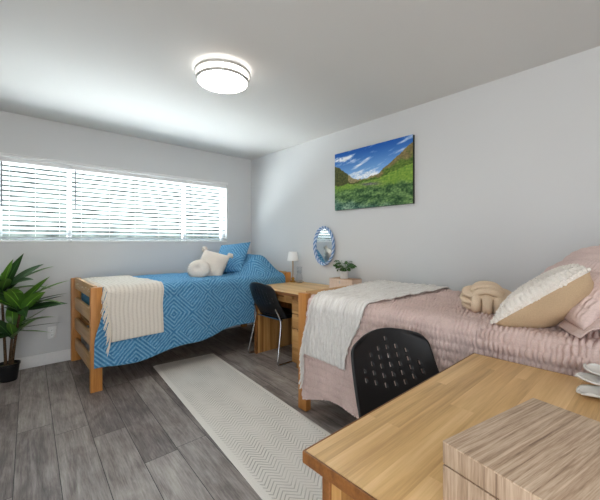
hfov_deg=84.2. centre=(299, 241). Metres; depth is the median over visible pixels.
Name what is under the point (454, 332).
bedspread
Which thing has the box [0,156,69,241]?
window blind
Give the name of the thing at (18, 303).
potted plant
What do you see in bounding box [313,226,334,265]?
wall mirror
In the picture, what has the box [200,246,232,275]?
cushion
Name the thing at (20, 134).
wall
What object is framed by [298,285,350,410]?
frame
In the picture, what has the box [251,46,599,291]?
wall
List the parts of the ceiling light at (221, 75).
mounting plate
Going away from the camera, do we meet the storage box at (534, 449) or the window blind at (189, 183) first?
the storage box at (534, 449)
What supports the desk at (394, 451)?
on the floor
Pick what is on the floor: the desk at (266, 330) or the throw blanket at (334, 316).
the desk at (266, 330)
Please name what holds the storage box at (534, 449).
on the desk at (394, 451)
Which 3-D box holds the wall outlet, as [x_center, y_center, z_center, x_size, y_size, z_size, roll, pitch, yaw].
[-2.491,0.910,3.336,0.074,0.120,0.010,0,0,-42]
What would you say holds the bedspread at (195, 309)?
on the frame at (91, 316)
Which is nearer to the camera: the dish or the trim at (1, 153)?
the dish
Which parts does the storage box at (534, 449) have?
lid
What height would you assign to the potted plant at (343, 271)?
0.188 m
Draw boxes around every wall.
[0,111,250,360]
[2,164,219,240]
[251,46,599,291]
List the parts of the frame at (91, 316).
post, rail, rail, rail, rail, post, post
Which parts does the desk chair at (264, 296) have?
leg frame, backrest, seat, leg frame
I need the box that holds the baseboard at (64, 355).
[0,323,250,369]
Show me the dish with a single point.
(584, 389)
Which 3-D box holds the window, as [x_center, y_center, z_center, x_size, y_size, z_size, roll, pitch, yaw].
[-1.982,-0.405,3.937,2.397,0.810,0.050,0,0,-42]
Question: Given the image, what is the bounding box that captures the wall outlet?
[47,326,56,338]
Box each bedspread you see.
[81,254,284,368]
[301,289,599,418]
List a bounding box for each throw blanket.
[82,275,163,355]
[298,280,450,388]
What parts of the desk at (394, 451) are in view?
panel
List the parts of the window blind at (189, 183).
rail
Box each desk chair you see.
[248,282,292,365]
[351,328,438,417]
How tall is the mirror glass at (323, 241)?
0.396 m
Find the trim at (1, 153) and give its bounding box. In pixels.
[0,152,227,184]
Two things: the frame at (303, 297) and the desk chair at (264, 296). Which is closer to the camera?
the frame at (303, 297)
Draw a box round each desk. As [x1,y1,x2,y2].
[254,282,328,367]
[303,353,599,499]
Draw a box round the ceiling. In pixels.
[0,0,599,159]
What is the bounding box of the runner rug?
[151,352,330,499]
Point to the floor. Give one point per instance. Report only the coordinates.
(133, 438)
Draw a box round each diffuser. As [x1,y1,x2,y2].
[198,62,246,76]
[198,70,246,91]
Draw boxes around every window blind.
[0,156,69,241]
[70,166,186,241]
[186,180,226,241]
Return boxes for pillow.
[219,242,250,272]
[541,244,599,337]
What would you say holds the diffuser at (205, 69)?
attached to the ceiling light at (221, 75)
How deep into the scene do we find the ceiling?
2.17 m
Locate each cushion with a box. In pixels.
[187,259,210,276]
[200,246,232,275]
[460,281,511,314]
[490,263,593,328]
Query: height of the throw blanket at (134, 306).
0.566 m
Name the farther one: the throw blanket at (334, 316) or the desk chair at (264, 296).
the desk chair at (264, 296)
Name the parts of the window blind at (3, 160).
rail, ladder cord, ladder cord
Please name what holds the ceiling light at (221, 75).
attached to the ceiling
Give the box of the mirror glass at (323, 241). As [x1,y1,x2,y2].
[316,229,331,262]
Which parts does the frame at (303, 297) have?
post, rail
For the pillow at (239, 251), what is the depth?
4.02 m
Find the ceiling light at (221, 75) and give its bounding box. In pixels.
[194,57,250,93]
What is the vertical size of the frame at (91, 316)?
0.857 m
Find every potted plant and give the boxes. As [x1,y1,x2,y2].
[0,253,66,382]
[333,260,356,278]
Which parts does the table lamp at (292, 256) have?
lamp shade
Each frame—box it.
[71,271,290,392]
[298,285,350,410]
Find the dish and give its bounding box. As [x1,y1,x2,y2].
[574,363,599,397]
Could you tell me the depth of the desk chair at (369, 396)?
1.51 m
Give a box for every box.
[329,277,361,287]
[443,398,599,499]
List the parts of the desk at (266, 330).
panel, drawer, drawer, drawer, drawer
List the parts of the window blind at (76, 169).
ladder cord, ladder cord, rail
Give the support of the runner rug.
on the floor
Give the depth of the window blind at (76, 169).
3.81 m
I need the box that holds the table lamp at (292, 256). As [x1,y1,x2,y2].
[287,252,298,281]
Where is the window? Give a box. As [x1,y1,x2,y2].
[0,156,223,241]
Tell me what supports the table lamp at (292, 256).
on the desk at (266, 330)
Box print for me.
[335,134,414,210]
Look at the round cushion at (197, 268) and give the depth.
3.63 m
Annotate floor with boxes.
[0,324,356,499]
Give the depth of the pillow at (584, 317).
1.32 m
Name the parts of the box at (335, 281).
lid, lid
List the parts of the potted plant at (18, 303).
pot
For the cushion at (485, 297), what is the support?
on the bedspread at (454, 332)
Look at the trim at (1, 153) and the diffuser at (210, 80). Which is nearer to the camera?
the diffuser at (210, 80)
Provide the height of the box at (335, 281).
0.105 m
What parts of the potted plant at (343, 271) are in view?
pot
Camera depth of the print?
3.24 m
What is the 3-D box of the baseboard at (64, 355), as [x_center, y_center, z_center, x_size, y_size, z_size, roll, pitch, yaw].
[-2.381,1.164,3.433,4.470,0.112,0.013,0,0,-42]

